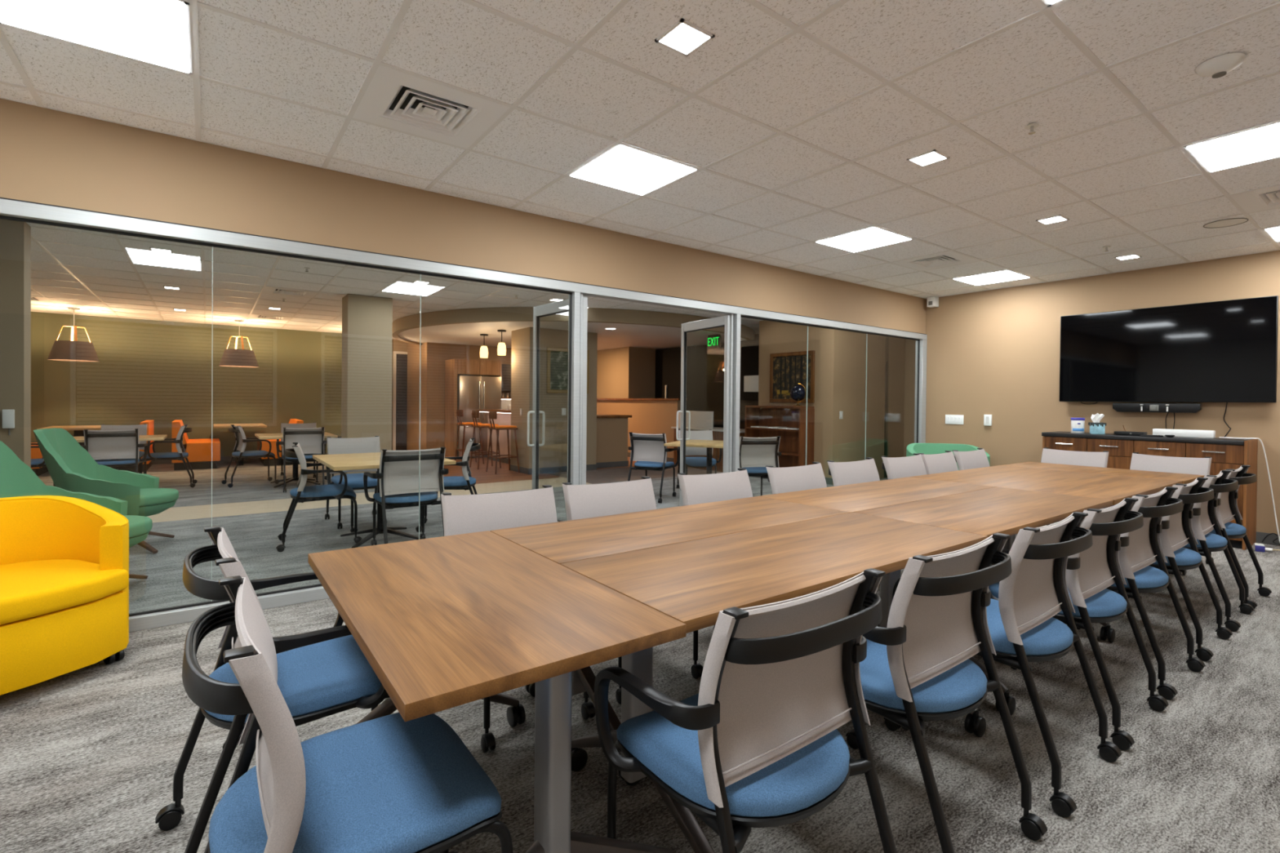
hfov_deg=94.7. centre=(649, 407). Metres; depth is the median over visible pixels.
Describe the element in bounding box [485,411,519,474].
bar stool
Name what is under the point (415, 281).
recessed light
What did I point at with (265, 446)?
chair
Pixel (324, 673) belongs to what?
chair
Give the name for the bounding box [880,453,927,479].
chair
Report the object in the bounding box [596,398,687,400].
trim
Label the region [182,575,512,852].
chair
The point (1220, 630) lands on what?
caster
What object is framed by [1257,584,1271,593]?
caster
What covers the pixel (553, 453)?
wall pier
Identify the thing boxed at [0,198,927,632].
trim
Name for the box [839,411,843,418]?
switch plate
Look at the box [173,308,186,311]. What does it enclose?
recessed light
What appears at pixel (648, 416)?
wall
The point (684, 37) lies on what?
recessed light
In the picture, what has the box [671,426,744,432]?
countertop
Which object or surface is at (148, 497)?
seat cushion
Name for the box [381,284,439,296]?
recessed light
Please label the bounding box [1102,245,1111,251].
sprinkler head
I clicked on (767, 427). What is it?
shelf
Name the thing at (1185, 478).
conference table
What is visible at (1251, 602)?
caster
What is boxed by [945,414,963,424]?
light switch
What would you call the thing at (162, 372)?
wall
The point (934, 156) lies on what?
recessed light
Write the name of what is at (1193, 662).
caster
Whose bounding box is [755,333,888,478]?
wall
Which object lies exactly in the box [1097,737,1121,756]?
caster
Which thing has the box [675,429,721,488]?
chair
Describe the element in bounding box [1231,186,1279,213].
ceiling vent
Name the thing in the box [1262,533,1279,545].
extension cord
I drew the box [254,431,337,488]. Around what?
table
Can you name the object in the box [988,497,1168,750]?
chair
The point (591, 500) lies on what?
chair
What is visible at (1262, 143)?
recessed light
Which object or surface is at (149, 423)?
chair
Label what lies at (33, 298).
ceiling vent
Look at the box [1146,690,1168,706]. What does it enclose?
caster
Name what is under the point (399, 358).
door
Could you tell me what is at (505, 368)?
upper cabinet
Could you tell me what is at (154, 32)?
recessed light
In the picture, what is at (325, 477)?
chair
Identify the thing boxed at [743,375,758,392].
wall box
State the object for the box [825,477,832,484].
baseboard
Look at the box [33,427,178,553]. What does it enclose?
lounge chair
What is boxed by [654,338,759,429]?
wall
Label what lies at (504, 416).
kitchen island
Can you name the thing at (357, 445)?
chair
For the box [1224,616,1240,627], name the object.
caster
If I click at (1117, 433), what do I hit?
cable box
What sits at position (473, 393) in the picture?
refrigerator
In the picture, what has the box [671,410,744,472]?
chair
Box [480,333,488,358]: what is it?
pendant
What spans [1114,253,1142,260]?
recessed light
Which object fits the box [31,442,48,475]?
chair
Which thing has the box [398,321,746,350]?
ceiling
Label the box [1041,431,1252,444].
countertop
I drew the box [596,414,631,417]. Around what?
countertop
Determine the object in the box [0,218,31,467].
wall
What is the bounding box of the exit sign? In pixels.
[706,334,720,349]
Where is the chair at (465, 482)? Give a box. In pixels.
[415,437,479,532]
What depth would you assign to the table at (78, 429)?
9.49 m
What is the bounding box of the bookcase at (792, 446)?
[744,405,814,467]
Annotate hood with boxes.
[371,537,376,543]
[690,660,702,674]
[845,728,855,736]
[1018,808,1047,834]
[1048,787,1076,812]
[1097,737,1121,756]
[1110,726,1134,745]
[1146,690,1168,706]
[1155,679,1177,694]
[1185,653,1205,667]
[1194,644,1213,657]
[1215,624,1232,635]
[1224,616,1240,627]
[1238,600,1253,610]
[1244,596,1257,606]
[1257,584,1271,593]
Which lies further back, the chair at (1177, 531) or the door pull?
the door pull
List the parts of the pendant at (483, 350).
lamp shade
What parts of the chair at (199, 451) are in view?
backrest, seat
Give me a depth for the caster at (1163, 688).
2.49 m
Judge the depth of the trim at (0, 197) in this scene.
3.73 m
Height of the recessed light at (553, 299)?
0.008 m
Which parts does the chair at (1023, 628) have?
leg, seat, leg, backrest, handle, leg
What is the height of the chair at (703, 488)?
0.849 m
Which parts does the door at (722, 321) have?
pull handle, pull handle, rail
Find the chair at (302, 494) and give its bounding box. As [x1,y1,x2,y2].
[275,442,362,551]
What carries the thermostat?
attached to the wall at (15, 236)
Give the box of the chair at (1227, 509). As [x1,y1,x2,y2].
[1208,465,1271,608]
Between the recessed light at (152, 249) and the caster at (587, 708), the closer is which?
the caster at (587, 708)
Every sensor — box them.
[926,296,938,307]
[1195,52,1245,78]
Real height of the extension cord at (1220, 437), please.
0.963 m
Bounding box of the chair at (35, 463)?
[31,443,55,486]
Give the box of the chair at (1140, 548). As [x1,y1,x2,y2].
[1106,486,1205,700]
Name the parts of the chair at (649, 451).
leg, handle, backrest, seat, leg, leg, armrest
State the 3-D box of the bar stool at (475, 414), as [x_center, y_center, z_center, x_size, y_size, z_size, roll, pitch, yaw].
[-3.011,0.582,10.774,0.462,1.051,0.421,0,1,-37]
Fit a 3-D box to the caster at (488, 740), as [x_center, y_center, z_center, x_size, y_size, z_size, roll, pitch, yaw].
[-0.568,1.155,2.074,0.030,0.047,0.065,0,1,-34]
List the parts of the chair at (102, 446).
armrest, leg, backrest, handle, seat, leg, armrest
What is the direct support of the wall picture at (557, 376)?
attached to the wall pier at (553, 453)
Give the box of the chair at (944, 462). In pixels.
[917,450,958,474]
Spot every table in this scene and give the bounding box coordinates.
[36,425,101,445]
[73,435,167,470]
[213,423,266,465]
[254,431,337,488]
[307,530,686,852]
[312,452,456,547]
[489,496,848,786]
[560,511,987,852]
[663,439,723,474]
[760,476,995,625]
[853,486,1115,715]
[911,465,1182,550]
[1003,462,1204,537]
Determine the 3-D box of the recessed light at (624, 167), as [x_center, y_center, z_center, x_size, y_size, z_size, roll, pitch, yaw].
[-0.107,-1.452,3.631,0.586,0.017,0.586,0,1,-37]
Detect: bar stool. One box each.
[454,409,484,464]
[469,410,501,469]
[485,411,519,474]
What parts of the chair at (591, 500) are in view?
leg, backrest, leg, leg, leg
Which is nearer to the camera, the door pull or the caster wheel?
the caster wheel
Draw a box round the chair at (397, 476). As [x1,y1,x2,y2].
[363,446,448,546]
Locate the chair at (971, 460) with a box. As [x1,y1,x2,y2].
[952,448,990,470]
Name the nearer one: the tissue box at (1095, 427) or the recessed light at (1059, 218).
the recessed light at (1059, 218)
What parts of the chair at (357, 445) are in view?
leg, armrest, leg, backrest, seat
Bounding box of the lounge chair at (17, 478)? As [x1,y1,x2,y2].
[0,440,152,579]
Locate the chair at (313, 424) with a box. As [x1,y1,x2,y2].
[276,422,316,479]
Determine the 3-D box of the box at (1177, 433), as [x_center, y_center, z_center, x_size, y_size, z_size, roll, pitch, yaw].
[5.099,0.248,5.634,0.081,0.070,0.440,0,1,-37]
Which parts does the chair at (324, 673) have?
leg, handle, leg, backrest, armrest, seat, leg, armrest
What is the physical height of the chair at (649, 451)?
0.849 m
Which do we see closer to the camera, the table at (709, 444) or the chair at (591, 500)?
the chair at (591, 500)
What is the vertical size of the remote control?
0.016 m
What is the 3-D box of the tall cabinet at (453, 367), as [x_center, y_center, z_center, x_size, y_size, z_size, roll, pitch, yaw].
[-3.867,0.029,12.921,1.040,2.100,0.642,0,1,-37]
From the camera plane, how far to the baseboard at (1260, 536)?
5.33 m
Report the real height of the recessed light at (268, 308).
0.008 m
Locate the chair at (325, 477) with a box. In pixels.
[324,436,341,480]
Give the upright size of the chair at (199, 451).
0.820 m
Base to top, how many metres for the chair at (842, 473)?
0.849 m
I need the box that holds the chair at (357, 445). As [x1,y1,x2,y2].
[324,435,386,528]
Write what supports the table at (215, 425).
on the floor
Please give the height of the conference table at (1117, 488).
0.725 m
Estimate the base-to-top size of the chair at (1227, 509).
0.849 m
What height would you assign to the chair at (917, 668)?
0.849 m
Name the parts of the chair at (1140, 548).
leg, armrest, seat, leg, backrest, armrest, handle, leg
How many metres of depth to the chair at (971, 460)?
5.07 m
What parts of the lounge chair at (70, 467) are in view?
leg, leg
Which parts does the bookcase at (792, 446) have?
panel, shelf, panel, shelf, panel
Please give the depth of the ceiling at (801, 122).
2.85 m
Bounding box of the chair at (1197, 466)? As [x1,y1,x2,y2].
[1111,452,1213,575]
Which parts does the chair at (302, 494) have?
handle, leg, leg, backrest, seat, armrest, armrest, leg, leg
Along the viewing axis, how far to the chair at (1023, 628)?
1.96 m
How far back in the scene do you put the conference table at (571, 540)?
2.36 m
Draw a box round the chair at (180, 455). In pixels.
[139,424,197,487]
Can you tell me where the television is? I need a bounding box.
[1059,295,1278,402]
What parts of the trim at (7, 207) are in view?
sill, rail, post, post, post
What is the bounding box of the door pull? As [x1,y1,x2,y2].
[665,385,666,398]
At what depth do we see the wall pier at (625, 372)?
13.55 m
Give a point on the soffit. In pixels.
(497, 313)
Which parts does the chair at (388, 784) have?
handle, leg, leg, backrest, seat, leg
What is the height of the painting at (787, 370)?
0.820 m
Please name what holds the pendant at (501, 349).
hanging from the ceiling at (657, 337)
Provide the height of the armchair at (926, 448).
0.745 m
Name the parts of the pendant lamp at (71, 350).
lamp shade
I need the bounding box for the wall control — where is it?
[983,414,991,426]
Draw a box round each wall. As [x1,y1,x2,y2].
[0,97,926,333]
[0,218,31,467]
[31,311,342,456]
[391,338,406,450]
[406,342,425,450]
[424,342,511,449]
[596,400,680,457]
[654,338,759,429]
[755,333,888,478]
[758,320,839,484]
[837,329,905,478]
[903,338,915,457]
[925,249,1279,534]
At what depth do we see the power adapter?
5.04 m
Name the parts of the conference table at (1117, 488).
leg post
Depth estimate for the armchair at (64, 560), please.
2.62 m
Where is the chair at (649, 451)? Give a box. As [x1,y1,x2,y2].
[627,431,679,503]
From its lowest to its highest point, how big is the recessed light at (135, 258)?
0.017 m
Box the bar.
[1112,403,1202,413]
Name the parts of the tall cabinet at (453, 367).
door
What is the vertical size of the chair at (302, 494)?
0.849 m
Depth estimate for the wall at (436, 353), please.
12.81 m
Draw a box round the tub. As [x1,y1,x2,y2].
[1071,417,1084,433]
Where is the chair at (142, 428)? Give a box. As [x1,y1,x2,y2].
[100,423,151,474]
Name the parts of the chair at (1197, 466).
backrest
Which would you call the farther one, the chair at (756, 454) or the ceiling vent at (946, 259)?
the chair at (756, 454)
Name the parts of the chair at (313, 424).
leg, backrest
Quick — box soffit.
[391,306,755,345]
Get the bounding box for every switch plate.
[561,408,565,415]
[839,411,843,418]
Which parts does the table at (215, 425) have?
support panel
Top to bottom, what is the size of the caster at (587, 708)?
0.047 m
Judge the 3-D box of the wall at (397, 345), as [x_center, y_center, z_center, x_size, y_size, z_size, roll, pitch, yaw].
[-5.737,-0.374,14.126,0.850,2.847,0.300,0,1,-37]
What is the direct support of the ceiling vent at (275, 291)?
in the ceiling at (93, 273)
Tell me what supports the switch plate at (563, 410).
attached to the wall pier at (553, 453)
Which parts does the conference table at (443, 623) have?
leg post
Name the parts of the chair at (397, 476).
armrest, leg, leg, seat, backrest, handle, leg, armrest, leg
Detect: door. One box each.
[392,351,407,450]
[527,295,587,521]
[675,315,730,506]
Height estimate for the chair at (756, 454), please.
0.849 m
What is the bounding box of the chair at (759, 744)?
[594,568,897,852]
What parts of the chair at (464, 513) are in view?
leg, leg, backrest, leg, leg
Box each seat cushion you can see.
[0,559,128,625]
[123,515,152,537]
[139,488,178,506]
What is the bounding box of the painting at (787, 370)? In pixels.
[769,350,814,402]
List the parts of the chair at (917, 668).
armrest, leg, seat, leg, armrest, backrest, handle, leg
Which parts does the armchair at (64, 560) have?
seat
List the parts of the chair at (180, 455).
leg, leg, armrest, seat, armrest, backrest, leg, leg, handle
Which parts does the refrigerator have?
door, freezer drawer, handle, handle, door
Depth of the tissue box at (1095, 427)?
6.06 m
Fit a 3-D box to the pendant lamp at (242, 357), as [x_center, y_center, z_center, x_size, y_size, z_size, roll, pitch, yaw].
[-7.482,-1.164,10.745,0.600,0.836,0.600,0,1,-37]
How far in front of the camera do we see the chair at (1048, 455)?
5.20 m
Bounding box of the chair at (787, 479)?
[765,462,826,494]
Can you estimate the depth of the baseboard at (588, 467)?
10.16 m
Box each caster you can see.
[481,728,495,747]
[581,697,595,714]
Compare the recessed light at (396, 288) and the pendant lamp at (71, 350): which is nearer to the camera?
the recessed light at (396, 288)
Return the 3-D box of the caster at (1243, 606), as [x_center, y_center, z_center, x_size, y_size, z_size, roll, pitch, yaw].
[3.570,1.181,3.527,0.030,0.047,0.065,0,1,-38]
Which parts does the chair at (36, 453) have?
seat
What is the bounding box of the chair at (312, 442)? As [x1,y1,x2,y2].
[275,426,327,492]
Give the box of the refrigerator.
[457,375,501,457]
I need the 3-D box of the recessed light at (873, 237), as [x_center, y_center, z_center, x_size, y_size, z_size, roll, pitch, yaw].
[1.845,-1.447,5.093,0.586,0.017,0.586,0,1,-37]
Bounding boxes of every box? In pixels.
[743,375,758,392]
[1088,413,1106,434]
[1114,425,1146,435]
[1152,428,1215,438]
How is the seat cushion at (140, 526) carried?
on the lounge chair at (17, 478)
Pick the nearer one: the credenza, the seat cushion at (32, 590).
the seat cushion at (32, 590)
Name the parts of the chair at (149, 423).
backrest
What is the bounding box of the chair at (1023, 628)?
[884,511,1121,817]
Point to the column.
(366, 320)
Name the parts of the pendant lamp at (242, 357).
lamp shade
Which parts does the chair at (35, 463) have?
armrest, seat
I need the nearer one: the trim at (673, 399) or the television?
the television
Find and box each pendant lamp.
[47,307,99,361]
[218,320,258,367]
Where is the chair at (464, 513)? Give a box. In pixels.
[440,484,595,752]
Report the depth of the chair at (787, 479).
3.69 m
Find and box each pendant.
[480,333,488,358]
[497,329,506,355]
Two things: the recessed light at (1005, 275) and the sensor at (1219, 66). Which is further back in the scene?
the recessed light at (1005, 275)
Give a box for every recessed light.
[0,0,192,75]
[126,252,202,271]
[149,247,173,253]
[163,285,180,289]
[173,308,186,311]
[267,306,280,310]
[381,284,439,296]
[412,280,430,284]
[548,297,564,301]
[567,142,699,195]
[654,17,715,57]
[813,226,912,253]
[906,149,949,167]
[952,270,1031,285]
[1035,214,1069,225]
[1041,0,1063,7]
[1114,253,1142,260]
[1183,121,1279,173]
[1262,226,1279,241]
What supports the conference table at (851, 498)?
on the floor
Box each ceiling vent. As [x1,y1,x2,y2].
[31,296,52,302]
[249,314,291,320]
[262,286,317,297]
[352,65,510,148]
[892,251,978,271]
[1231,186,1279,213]
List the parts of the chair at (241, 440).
leg, handle, leg, backrest, armrest, seat, armrest, leg, leg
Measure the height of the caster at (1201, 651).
0.047 m
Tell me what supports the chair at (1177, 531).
on the floor
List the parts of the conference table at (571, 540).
leg post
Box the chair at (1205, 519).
[1182,470,1253,631]
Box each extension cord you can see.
[1219,436,1279,542]
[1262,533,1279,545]
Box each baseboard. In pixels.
[151,452,327,464]
[510,464,596,474]
[627,452,673,462]
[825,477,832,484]
[1255,531,1279,546]
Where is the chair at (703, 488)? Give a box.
[677,467,752,506]
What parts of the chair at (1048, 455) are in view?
backrest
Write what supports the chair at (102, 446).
on the floor
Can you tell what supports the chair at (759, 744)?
on the floor
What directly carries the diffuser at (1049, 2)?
attached to the recessed light at (1048, 2)
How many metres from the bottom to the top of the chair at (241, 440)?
0.849 m
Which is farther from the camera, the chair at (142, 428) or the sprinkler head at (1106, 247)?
the chair at (142, 428)
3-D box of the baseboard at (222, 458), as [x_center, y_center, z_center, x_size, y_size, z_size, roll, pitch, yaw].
[-9.079,0.998,10.826,6.450,0.100,0.012,0,1,-37]
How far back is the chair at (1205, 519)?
3.40 m
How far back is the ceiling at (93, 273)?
7.56 m
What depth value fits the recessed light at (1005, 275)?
6.52 m
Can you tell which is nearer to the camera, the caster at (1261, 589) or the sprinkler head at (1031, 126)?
the sprinkler head at (1031, 126)
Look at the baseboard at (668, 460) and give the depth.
12.07 m
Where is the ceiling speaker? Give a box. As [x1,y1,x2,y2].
[1203,217,1248,228]
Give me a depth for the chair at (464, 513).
2.49 m
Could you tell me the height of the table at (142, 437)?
0.709 m
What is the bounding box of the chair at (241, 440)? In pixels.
[221,424,279,487]
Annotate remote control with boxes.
[1139,434,1163,436]
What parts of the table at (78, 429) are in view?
support panel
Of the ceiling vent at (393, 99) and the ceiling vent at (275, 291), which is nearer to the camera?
the ceiling vent at (393, 99)
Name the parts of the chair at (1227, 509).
armrest, seat, backrest, leg, armrest, handle, leg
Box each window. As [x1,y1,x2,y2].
[740,315,919,465]
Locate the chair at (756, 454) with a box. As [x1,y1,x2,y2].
[738,435,781,495]
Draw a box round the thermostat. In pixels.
[2,409,14,435]
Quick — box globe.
[789,383,806,406]
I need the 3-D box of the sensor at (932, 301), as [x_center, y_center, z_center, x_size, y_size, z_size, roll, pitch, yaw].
[3.719,-1.383,7.741,0.124,0.131,0.100,0,1,-37]
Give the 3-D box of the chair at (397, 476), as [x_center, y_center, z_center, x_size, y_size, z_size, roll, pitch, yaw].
[-1.980,0.746,4.827,0.613,0.849,0.624,0,1,-37]
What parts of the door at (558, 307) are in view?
pull handle, pull handle, rail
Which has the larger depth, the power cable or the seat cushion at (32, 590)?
the power cable
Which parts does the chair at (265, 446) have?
seat, backrest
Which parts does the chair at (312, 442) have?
armrest, leg, seat, backrest, handle, leg, leg, armrest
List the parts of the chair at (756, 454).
leg, seat, backrest, handle, leg, leg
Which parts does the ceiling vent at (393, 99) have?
plate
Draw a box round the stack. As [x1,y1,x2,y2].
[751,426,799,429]
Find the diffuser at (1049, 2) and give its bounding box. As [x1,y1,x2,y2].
[1047,0,1059,4]
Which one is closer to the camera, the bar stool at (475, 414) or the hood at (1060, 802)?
the hood at (1060, 802)
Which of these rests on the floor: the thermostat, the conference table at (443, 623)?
the conference table at (443, 623)
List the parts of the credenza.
panel, drawer, handle, drawer, door, handle, drawer, handle, drawer, door, panel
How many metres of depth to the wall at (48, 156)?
3.72 m
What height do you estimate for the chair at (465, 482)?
0.849 m
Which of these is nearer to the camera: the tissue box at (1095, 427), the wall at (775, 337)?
the tissue box at (1095, 427)
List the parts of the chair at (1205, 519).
armrest, seat, backrest, leg, armrest, handle, leg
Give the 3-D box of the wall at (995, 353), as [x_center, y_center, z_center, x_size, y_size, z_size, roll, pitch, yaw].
[5.156,-0.247,6.024,0.120,2.947,4.948,0,1,-37]
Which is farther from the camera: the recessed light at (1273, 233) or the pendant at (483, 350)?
the pendant at (483, 350)
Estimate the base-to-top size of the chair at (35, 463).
0.849 m
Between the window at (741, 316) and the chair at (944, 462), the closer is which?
the chair at (944, 462)
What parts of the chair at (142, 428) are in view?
backrest, seat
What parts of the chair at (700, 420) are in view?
panel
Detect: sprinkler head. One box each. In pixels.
[1024,122,1039,134]
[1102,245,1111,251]
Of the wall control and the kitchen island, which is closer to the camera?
the wall control
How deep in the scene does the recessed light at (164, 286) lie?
7.60 m
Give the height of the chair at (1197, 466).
0.849 m
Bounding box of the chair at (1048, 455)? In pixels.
[1040,447,1108,525]
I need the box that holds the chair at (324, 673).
[155,525,390,852]
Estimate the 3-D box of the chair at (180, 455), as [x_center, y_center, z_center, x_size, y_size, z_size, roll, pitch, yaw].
[-6.624,0.672,8.107,0.624,0.849,0.613,0,1,-35]
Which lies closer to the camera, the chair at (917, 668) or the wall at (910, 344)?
the chair at (917, 668)
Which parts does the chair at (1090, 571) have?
armrest, seat, leg, leg, backrest, handle, armrest, leg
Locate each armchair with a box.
[0,495,128,695]
[906,443,990,470]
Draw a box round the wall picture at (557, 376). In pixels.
[546,346,589,393]
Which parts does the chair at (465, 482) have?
leg, leg, armrest, armrest, seat, backrest, leg, leg, handle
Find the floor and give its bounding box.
[0,456,1279,852]
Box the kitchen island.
[475,409,511,463]
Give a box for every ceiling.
[0,0,1279,298]
[26,222,762,337]
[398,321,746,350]
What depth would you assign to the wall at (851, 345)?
9.55 m
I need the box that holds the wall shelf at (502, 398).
[501,397,511,399]
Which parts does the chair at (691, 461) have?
leg, backrest, seat, armrest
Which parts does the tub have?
lid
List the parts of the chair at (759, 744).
armrest, leg, leg, seat, backrest, handle, armrest, leg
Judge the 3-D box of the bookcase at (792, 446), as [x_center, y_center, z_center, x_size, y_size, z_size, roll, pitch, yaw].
[2.087,0.570,9.594,0.345,1.190,1.170,0,1,-37]
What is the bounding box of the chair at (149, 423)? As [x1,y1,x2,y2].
[118,420,153,472]
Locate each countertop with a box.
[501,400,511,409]
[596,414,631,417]
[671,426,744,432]
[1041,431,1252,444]
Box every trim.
[0,196,925,334]
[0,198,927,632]
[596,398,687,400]
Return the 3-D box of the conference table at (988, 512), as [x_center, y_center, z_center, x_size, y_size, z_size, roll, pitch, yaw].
[1.717,0.859,3.011,1.506,0.725,0.750,0,1,-37]
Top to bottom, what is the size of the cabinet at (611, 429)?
0.975 m
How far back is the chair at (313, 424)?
9.40 m
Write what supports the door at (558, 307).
in the wall at (48, 156)
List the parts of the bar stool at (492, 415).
leg, post, backrest, leg, seat frame, leg, leg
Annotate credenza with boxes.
[1041,431,1257,550]
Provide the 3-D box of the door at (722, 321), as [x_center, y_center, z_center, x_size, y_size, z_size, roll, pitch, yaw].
[0.560,0.134,6.089,0.180,2.074,0.800,0,1,-31]
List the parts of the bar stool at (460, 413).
leg, post, backrest, leg, seat frame, leg, leg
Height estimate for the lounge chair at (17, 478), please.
0.978 m
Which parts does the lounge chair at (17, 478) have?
leg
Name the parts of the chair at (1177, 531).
leg, armrest, seat, backrest, leg, armrest, handle, leg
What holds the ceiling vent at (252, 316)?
in the ceiling at (93, 273)
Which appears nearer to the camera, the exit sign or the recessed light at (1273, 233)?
the recessed light at (1273, 233)
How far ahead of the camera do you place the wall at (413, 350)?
13.31 m
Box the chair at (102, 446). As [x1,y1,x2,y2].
[80,428,147,473]
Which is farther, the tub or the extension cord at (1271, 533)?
the tub
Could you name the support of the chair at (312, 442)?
on the floor
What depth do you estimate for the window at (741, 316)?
7.13 m
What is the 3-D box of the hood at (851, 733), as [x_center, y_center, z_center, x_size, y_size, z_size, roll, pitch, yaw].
[0.740,1.167,2.116,0.030,0.047,0.065,0,1,-37]
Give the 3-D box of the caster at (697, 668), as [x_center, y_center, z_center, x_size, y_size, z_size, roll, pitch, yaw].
[0.215,1.157,2.639,0.030,0.047,0.065,0,1,-35]
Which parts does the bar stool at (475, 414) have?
leg, post, backrest, leg, seat frame, leg, leg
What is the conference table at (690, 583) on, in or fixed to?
on the floor
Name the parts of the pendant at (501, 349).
lamp shade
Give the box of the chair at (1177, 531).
[1149,477,1232,661]
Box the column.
[341,293,392,490]
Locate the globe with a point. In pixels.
(797, 393)
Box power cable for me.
[1223,402,1231,436]
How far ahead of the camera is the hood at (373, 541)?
4.92 m
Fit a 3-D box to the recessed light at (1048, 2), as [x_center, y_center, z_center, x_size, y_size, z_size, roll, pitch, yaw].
[1.354,-1.420,1.680,0.586,0.017,0.586,0,1,-37]
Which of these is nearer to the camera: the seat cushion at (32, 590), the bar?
the seat cushion at (32, 590)
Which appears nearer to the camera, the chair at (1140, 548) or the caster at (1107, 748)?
the caster at (1107, 748)
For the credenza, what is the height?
0.947 m
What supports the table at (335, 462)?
on the floor
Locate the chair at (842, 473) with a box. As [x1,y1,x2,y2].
[826,457,879,486]
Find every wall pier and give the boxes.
[510,326,597,468]
[596,346,655,398]
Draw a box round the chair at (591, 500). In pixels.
[562,475,702,704]
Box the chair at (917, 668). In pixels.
[845,533,1047,852]
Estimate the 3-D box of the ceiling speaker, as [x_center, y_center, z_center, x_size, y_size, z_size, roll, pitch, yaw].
[4.415,-1.414,4.520,0.250,0.006,0.250,0,1,-37]
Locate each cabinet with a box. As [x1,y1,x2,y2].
[444,359,501,457]
[501,364,511,391]
[595,414,631,468]
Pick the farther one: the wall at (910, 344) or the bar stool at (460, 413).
the bar stool at (460, 413)
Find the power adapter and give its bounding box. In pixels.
[1253,542,1272,552]
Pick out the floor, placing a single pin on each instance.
(90, 756)
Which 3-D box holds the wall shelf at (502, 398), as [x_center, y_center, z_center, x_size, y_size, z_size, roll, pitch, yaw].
[-2.658,-0.195,14.059,2.200,0.040,0.295,0,1,-37]

